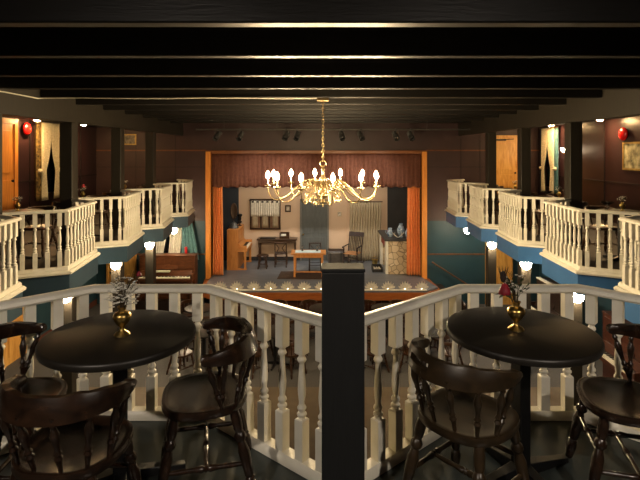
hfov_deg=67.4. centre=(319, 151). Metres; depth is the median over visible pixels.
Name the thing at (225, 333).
wooden chair
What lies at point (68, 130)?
timber post
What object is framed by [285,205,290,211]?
picture
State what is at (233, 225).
dish
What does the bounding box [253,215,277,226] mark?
curtain
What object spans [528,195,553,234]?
wooden chair
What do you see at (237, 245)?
upright piano
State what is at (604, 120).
trim
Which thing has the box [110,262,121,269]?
lamp
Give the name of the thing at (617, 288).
trim
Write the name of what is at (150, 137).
timber post
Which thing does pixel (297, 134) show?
spotlight
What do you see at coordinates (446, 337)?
wooden chair
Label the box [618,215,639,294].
balcony railing
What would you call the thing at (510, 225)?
balcony railing
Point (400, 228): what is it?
vase
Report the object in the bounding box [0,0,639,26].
ceiling beam
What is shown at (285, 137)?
spotlight
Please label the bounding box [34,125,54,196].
window
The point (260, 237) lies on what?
folder
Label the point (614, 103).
fascia beam
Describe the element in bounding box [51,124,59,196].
drape
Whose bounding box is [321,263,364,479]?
newel post
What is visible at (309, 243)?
chair
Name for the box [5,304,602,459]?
floor
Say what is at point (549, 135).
window curtains
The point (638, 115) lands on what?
ceiling
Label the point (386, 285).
footlight
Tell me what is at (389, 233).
jug
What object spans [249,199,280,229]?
window
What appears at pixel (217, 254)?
stage curtain
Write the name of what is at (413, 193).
stage curtain
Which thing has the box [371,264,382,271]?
basket
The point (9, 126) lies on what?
door
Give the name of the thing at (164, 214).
balcony railing
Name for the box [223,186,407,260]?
wall
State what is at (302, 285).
footlight
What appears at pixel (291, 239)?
writing desk
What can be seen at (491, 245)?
lamp
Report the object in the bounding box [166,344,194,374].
wooden chair
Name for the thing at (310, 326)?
wooden chair
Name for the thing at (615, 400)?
wooden chair
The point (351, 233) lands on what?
rocking chair
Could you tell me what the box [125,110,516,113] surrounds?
ceiling beam
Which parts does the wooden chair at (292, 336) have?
seat, backrest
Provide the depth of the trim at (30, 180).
11.56 m
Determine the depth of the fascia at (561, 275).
7.83 m
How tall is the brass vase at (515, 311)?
0.142 m
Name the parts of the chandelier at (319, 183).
arm, arm, arm, arm, arm, central stem, chain, ceiling plate, arm, arm, arm, arm, arm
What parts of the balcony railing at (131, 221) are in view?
handrail, rail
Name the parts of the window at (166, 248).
pane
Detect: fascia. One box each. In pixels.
[7,212,193,322]
[446,211,639,323]
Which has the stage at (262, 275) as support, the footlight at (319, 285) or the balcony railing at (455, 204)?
the footlight at (319, 285)
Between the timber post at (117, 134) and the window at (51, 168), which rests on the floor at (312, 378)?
the timber post at (117, 134)
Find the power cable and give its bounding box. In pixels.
[0,91,316,98]
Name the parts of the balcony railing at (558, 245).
rail, handrail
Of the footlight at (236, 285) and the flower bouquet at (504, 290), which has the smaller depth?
the flower bouquet at (504, 290)
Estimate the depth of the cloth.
15.12 m
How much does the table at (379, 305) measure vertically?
0.750 m
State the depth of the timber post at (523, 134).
10.20 m
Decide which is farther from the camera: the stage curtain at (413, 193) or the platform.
the stage curtain at (413, 193)
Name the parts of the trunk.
lid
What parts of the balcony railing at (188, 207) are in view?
handrail, rail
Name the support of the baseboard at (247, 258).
attached to the wall at (290, 221)
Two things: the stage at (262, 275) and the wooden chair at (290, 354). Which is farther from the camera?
the stage at (262, 275)
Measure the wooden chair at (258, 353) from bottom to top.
0.759 m
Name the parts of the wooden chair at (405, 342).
leg, backrest, seat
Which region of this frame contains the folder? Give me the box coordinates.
[260,237,275,238]
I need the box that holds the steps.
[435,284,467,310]
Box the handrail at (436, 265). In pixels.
[432,261,466,283]
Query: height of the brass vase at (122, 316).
0.139 m
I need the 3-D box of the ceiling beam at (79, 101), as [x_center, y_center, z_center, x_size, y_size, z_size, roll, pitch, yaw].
[0.020,-0.990,8.440,8.580,0.320,0.120,0,0,0]
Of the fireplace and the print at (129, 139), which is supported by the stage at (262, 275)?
the fireplace
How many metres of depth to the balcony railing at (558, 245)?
6.88 m
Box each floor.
[0,205,639,479]
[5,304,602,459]
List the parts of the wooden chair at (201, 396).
leg, leg, seat, rail, leg, leg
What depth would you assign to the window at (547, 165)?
14.35 m
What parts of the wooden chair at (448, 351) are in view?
seat, backrest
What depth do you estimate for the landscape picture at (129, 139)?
14.98 m
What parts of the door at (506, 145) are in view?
panel, panel, frame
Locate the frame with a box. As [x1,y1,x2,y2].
[205,150,426,278]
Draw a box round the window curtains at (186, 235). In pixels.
[156,217,198,259]
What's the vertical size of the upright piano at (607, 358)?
1.440 m
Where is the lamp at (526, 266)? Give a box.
[520,262,531,269]
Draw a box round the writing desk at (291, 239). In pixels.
[257,237,297,261]
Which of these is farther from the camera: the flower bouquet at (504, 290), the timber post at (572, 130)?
the timber post at (572, 130)
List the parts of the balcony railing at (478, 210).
rail, handrail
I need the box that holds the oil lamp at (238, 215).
[237,214,241,225]
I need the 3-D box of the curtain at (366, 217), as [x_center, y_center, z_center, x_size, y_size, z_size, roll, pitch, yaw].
[1.620,2.810,17.198,1.260,2.180,0.103,0,0,0]
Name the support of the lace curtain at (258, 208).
hanging from the window at (265, 214)
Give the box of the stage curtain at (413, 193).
[407,187,420,274]
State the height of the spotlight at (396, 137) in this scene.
0.352 m
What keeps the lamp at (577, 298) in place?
attached to the timber post at (572, 130)
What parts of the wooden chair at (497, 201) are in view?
backrest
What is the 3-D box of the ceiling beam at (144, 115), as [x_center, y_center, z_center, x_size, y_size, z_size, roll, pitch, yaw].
[0.020,-0.990,11.620,8.580,0.320,0.120,0,0,0]
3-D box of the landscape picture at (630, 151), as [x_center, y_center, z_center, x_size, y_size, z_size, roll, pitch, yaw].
[6.835,0.090,10.280,0.030,0.620,1.100,0,0,0]
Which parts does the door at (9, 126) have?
panel, panel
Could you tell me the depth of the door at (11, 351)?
10.81 m
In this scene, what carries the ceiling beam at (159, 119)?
attached to the ceiling
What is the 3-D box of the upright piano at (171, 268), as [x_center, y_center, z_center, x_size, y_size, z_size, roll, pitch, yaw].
[-4.600,3.765,14.473,1.684,1.310,0.665,0,0,0]
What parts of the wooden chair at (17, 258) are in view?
leg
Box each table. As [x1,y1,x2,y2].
[2,209,42,260]
[35,310,195,479]
[184,303,209,340]
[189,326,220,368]
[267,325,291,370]
[291,250,325,276]
[309,303,321,333]
[371,303,391,338]
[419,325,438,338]
[446,307,604,479]
[597,209,639,261]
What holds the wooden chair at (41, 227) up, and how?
on the floor at (547, 437)
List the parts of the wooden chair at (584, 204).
backrest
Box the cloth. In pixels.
[295,250,320,252]
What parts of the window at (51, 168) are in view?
pane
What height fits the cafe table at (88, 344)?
0.750 m
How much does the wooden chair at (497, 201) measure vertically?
0.759 m
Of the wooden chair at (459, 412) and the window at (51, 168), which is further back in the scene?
the window at (51, 168)
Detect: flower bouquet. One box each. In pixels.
[104,265,142,307]
[495,267,529,302]
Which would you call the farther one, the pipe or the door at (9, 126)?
the pipe
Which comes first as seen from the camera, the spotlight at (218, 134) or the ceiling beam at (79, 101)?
the ceiling beam at (79, 101)
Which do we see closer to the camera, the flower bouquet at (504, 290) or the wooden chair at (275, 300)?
the flower bouquet at (504, 290)
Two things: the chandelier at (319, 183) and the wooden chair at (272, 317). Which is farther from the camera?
the wooden chair at (272, 317)
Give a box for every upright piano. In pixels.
[136,253,197,301]
[227,224,251,269]
[531,277,560,315]
[594,311,639,382]
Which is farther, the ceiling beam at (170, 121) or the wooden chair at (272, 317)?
the ceiling beam at (170, 121)
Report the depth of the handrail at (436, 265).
14.88 m
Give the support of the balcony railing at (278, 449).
on the floor at (547, 437)
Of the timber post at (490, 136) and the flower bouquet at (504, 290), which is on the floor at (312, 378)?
the timber post at (490, 136)
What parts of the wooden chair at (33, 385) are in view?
leg, rail, leg, seat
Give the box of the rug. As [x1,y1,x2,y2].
[277,271,321,278]
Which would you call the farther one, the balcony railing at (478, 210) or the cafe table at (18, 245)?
the balcony railing at (478, 210)
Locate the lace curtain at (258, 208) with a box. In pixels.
[251,201,278,215]
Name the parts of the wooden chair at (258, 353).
leg, seat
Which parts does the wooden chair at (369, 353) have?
seat, backrest, leg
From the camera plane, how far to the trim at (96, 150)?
14.98 m
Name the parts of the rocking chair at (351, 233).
seat, crest rail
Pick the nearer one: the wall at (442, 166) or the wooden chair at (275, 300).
the wooden chair at (275, 300)
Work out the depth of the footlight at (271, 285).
13.56 m
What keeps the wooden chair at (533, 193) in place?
on the floor at (547, 437)
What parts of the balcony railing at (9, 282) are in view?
handrail, rail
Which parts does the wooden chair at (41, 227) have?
seat, backrest, leg, leg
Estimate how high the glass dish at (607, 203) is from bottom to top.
0.125 m
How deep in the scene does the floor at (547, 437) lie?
2.66 m
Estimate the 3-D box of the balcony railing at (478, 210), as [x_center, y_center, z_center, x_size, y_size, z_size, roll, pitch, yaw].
[3.938,1.224,11.285,0.670,0.847,1.909,0,0,0]
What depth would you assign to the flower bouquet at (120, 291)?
2.36 m
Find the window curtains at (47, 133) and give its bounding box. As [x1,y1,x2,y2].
[35,121,59,200]
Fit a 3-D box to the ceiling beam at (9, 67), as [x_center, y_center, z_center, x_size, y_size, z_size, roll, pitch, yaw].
[0.020,-0.990,5.260,8.580,0.320,0.120,0,0,0]
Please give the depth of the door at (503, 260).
14.94 m
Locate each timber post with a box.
[0,114,1,260]
[60,122,77,393]
[111,128,123,372]
[145,132,155,309]
[486,132,495,306]
[517,128,530,308]
[564,122,581,405]
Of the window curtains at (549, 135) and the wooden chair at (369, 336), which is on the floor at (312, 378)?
the wooden chair at (369, 336)
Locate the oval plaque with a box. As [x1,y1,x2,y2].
[230,203,236,218]
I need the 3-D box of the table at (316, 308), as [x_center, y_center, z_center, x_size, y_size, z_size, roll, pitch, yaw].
[0.100,4.375,12.350,0.760,0.750,0.760,0,0,42]
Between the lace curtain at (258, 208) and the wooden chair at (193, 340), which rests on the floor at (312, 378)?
the wooden chair at (193, 340)
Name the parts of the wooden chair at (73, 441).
rail, seat, leg, leg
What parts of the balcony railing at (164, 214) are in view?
handrail, rail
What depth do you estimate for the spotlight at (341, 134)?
12.97 m
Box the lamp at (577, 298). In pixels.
[574,293,583,302]
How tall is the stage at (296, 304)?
0.590 m
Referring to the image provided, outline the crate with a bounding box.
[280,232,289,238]
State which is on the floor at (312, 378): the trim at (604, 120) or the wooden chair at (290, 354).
the wooden chair at (290, 354)
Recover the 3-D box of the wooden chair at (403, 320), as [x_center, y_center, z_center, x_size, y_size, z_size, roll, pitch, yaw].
[2.020,4.374,11.205,0.523,0.759,0.497,0,0,-38]
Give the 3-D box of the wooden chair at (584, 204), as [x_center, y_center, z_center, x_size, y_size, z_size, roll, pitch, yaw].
[4.630,1.274,8.812,0.523,0.759,0.497,0,0,0]
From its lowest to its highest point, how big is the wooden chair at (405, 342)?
0.759 m
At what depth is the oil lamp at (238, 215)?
16.70 m
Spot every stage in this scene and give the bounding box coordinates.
[206,261,437,291]
[223,301,419,318]
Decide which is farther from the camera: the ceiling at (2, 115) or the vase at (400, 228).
the vase at (400, 228)
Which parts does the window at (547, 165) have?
pane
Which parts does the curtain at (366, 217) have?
rod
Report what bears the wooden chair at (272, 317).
on the floor at (312, 378)
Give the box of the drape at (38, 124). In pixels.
[36,122,41,200]
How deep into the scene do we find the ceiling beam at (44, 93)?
7.32 m
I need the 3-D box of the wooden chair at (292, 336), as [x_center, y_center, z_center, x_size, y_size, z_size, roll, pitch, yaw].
[-0.587,4.374,11.179,0.523,0.759,0.497,0,0,42]
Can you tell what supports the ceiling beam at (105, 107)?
attached to the ceiling
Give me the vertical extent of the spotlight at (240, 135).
0.352 m
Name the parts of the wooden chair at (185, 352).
leg, leg, seat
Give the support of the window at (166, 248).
in the wall at (442, 166)
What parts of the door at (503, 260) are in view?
panel, panel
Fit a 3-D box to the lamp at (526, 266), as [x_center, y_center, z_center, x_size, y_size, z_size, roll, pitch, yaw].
[4.330,2.390,10.085,0.210,0.160,0.220,0,0,0]
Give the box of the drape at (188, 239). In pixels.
[181,223,198,259]
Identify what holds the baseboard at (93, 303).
attached to the wall at (88, 134)
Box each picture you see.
[124,134,135,144]
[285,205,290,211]
[622,142,639,170]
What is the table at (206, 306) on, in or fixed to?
on the floor at (312, 378)
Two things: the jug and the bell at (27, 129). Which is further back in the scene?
the jug
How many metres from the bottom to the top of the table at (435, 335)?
0.750 m
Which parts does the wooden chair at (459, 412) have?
leg, leg, rail, seat, leg, leg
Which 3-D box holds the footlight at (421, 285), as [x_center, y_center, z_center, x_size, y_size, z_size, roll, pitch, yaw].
[2.880,3.769,13.607,0.393,0.262,0.125,0,0,0]
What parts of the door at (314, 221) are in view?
panel, panel, panel, panel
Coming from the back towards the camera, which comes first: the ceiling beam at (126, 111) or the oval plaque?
the oval plaque
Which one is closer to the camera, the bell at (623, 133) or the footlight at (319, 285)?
the bell at (623, 133)
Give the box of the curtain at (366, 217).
[348,200,382,260]
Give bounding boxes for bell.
[23,123,31,134]
[618,127,627,140]
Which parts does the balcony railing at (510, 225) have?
rail, handrail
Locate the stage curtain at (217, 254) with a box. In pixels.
[212,187,223,274]
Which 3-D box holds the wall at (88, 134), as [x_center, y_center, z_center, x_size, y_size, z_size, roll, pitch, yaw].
[-7.065,1.850,6.200,0.150,6.000,17.600,0,0,0]
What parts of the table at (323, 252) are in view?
leg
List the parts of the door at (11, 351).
frame, panel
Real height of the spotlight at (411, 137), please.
0.352 m
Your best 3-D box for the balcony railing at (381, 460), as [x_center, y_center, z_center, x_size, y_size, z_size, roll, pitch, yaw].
[1.234,1.237,2.644,2.235,0.820,0.772,0,0,0]
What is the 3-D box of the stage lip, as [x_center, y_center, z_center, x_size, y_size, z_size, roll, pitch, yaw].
[-0.065,4.056,14.215,7.070,0.209,1.550,0,0,0]
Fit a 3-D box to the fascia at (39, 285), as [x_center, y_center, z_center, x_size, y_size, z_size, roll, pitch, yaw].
[-5.240,1.851,8.598,3.500,0.279,12.795,0,0,0]
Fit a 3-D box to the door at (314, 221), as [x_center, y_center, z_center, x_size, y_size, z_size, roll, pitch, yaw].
[-0.200,2.790,17.199,1.040,2.220,0.097,0,0,0]
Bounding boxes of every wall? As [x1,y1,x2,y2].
[2,117,95,338]
[96,123,538,303]
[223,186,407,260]
[539,116,639,339]
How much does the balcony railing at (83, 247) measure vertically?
0.847 m
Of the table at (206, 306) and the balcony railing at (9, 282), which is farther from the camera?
the table at (206, 306)
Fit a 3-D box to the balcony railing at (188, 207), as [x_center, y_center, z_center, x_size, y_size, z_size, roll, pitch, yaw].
[-3.867,1.224,13.285,0.734,0.847,1.910,0,0,0]
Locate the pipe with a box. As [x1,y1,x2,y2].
[196,129,469,129]
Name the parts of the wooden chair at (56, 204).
leg, backrest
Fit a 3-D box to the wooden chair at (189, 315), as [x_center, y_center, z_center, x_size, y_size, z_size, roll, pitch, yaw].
[-3.480,4.374,12.805,0.523,0.759,0.497,0,0,-38]
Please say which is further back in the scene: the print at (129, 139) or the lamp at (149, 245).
the print at (129, 139)
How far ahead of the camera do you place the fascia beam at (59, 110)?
8.32 m
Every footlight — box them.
[215,281,226,287]
[230,282,243,288]
[247,282,260,288]
[264,281,276,288]
[281,281,293,288]
[298,281,310,288]
[314,282,321,288]
[365,281,377,288]
[382,281,394,288]
[398,282,411,288]
[415,282,428,288]
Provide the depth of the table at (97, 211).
9.89 m
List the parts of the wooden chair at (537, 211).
leg, leg, seat, backrest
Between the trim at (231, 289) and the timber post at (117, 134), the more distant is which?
the trim at (231, 289)
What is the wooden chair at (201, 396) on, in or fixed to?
on the floor at (547, 437)
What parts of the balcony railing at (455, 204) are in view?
rail, handrail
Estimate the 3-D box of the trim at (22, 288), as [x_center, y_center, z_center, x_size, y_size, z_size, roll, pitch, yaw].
[-3.890,1.671,9.284,0.881,0.047,10.045,0,0,0]
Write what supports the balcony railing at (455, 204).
on the floor at (547, 437)
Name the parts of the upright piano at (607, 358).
panel, panel, panel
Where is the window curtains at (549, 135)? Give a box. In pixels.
[539,126,557,193]
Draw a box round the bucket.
[372,256,377,263]
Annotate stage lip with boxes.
[203,279,440,300]
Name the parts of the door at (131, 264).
panel, panel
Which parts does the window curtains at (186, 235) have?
white panel, white panel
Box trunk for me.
[328,248,342,262]
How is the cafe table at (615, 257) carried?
on the floor at (547, 437)
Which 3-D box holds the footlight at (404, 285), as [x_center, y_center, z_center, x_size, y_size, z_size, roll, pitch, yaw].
[2.405,3.769,13.607,0.393,0.262,0.125,0,0,0]
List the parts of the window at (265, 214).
rod, pane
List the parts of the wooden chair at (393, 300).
backrest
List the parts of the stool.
seat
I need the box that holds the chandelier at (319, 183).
[264,98,379,206]
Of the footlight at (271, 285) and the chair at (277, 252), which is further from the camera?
the chair at (277, 252)
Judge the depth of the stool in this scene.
16.00 m
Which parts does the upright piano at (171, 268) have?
panel, panel, panel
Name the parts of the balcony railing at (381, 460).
handrail, rail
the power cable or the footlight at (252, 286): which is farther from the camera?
the footlight at (252, 286)
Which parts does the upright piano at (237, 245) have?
panel, leg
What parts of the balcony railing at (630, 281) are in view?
handrail, rail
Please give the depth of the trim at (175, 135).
14.99 m
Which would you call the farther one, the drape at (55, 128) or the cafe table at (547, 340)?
the drape at (55, 128)
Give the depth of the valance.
15.01 m
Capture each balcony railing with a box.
[0,214,21,297]
[0,284,321,479]
[2,199,96,274]
[79,190,141,245]
[125,183,171,226]
[156,179,192,214]
[365,284,639,479]
[447,179,484,214]
[468,183,516,226]
[498,190,563,244]
[543,199,639,274]
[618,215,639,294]
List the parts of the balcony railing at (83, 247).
handrail, rail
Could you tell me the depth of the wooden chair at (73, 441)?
1.83 m
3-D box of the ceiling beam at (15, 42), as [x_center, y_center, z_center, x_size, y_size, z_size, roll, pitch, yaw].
[0.020,-0.990,4.200,8.580,0.320,0.120,0,0,0]
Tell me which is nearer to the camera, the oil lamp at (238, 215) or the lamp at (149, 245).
the lamp at (149, 245)
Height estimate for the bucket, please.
0.364 m
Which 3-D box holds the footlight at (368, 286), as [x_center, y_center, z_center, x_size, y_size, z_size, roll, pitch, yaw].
[1.455,3.769,13.607,0.393,0.262,0.125,0,0,0]
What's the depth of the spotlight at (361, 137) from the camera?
12.97 m
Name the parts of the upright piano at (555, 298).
panel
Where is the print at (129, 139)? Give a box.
[125,135,134,143]
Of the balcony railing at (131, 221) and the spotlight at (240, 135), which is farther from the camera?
the spotlight at (240, 135)
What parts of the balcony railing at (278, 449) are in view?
handrail, rail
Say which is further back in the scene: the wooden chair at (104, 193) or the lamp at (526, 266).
the wooden chair at (104, 193)
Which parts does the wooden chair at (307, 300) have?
backrest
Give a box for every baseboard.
[39,299,96,339]
[246,257,379,260]
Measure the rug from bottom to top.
0.012 m
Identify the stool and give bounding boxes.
[257,254,268,268]
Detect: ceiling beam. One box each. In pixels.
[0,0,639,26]
[0,27,639,57]
[0,58,639,76]
[0,77,639,88]
[40,89,601,97]
[76,98,566,104]
[103,105,538,109]
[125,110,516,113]
[143,114,498,117]
[158,118,483,120]
[170,121,470,122]
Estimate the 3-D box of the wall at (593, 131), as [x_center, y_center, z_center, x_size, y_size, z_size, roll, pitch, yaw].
[6.925,1.850,6.200,0.150,6.000,17.600,0,0,0]
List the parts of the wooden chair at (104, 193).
backrest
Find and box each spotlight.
[212,128,221,140]
[236,128,243,140]
[282,128,289,140]
[293,128,300,140]
[338,128,345,140]
[357,128,364,140]
[392,128,399,140]
[407,128,414,140]
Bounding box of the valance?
[212,154,420,187]
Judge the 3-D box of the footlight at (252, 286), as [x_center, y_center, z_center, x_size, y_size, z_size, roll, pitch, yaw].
[-1.870,3.769,13.607,0.393,0.262,0.125,0,0,0]
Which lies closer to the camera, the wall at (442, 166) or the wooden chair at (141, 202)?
the wooden chair at (141, 202)
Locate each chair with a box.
[0,321,66,479]
[0,374,141,479]
[5,239,18,264]
[23,206,57,256]
[49,202,78,243]
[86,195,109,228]
[102,192,110,220]
[127,188,145,217]
[158,315,257,479]
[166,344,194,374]
[180,299,191,317]
[186,322,201,361]
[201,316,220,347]
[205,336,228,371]
[218,330,234,346]
[242,342,268,379]
[254,321,273,360]
[271,299,287,321]
[271,316,277,347]
[274,242,287,267]
[278,341,306,379]
[287,320,307,359]
[300,299,317,332]
[309,243,320,270]
[309,324,314,339]
[342,231,363,262]
[365,299,375,311]
[365,336,389,372]
[367,325,370,360]
[389,299,404,315]
[399,320,407,360]
[399,336,417,373]
[402,336,528,479]
[430,321,451,350]
[444,342,463,364]
[448,300,465,316]
[495,188,512,216]
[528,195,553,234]
[531,192,538,223]
[556,202,590,241]
[565,323,639,479]
[581,206,617,254]
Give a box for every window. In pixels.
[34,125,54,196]
[163,221,193,252]
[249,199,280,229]
[545,131,558,188]
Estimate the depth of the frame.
14.92 m
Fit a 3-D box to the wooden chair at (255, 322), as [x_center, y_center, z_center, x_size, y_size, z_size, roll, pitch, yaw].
[-1.380,4.374,11.205,0.523,0.759,0.497,0,0,-38]
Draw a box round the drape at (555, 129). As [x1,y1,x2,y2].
[554,128,557,193]
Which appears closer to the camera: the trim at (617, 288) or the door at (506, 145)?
the trim at (617, 288)
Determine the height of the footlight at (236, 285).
0.262 m
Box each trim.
[0,207,194,300]
[18,120,96,220]
[96,150,539,254]
[175,135,175,204]
[231,289,426,290]
[445,209,633,293]
[539,120,639,205]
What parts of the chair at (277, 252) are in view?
leg, seat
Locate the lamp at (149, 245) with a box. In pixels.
[145,242,154,248]
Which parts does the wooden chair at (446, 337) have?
seat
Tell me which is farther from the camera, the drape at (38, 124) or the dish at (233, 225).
the dish at (233, 225)
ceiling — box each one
[2,115,99,126]
[542,115,639,126]
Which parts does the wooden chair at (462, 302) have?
backrest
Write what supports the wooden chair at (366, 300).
on the floor at (312, 378)
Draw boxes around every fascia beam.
[0,89,182,135]
[458,89,639,135]
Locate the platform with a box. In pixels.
[135,294,207,311]
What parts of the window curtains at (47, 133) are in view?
lace panel, lace panel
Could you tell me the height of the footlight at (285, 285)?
0.262 m
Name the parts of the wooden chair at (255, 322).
leg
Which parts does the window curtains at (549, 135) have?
lace panel, lace panel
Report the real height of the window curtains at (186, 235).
1.322 m
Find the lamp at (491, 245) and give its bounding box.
[487,242,495,248]
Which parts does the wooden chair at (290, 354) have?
backrest, leg, seat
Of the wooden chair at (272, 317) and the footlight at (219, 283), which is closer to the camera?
the wooden chair at (272, 317)
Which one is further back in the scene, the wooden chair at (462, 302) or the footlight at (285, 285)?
the footlight at (285, 285)
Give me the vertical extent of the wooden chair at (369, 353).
0.759 m
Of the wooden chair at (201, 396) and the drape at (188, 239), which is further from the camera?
the drape at (188, 239)
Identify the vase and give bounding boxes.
[14,202,20,211]
[113,305,130,337]
[397,223,404,237]
[507,300,525,331]
[619,202,625,210]
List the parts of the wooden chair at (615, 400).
leg, leg, seat, rail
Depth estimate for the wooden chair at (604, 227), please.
7.91 m
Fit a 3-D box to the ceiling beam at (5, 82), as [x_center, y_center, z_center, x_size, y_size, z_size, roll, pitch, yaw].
[0.020,-0.990,6.320,8.580,0.320,0.120,0,0,0]
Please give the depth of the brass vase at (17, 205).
7.25 m
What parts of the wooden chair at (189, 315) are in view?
seat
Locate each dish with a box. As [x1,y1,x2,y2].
[229,221,238,228]
[600,201,614,209]
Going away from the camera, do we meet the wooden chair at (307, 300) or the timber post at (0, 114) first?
the timber post at (0, 114)
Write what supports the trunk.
on the stage at (262, 275)
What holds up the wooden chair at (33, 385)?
on the floor at (547, 437)
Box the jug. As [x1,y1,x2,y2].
[385,228,392,236]
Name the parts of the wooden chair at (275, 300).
backrest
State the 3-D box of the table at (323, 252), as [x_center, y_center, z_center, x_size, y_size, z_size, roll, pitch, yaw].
[-0.360,3.515,15.150,1.100,0.745,0.600,0,0,0]
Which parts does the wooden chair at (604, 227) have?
leg, leg, backrest, seat, leg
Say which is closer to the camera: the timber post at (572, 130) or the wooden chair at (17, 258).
the wooden chair at (17, 258)
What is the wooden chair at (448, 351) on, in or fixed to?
on the floor at (312, 378)
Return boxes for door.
[2,118,17,216]
[3,314,26,367]
[106,255,136,294]
[300,199,328,260]
[485,242,512,304]
[496,135,516,204]
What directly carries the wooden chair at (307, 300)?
on the floor at (312, 378)
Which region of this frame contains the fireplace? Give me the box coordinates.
[378,230,406,273]
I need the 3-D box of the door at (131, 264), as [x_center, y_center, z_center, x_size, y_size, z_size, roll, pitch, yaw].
[-6.188,3.670,14.941,0.920,2.160,0.116,0,0,0]
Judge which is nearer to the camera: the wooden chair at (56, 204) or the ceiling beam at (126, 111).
the wooden chair at (56, 204)

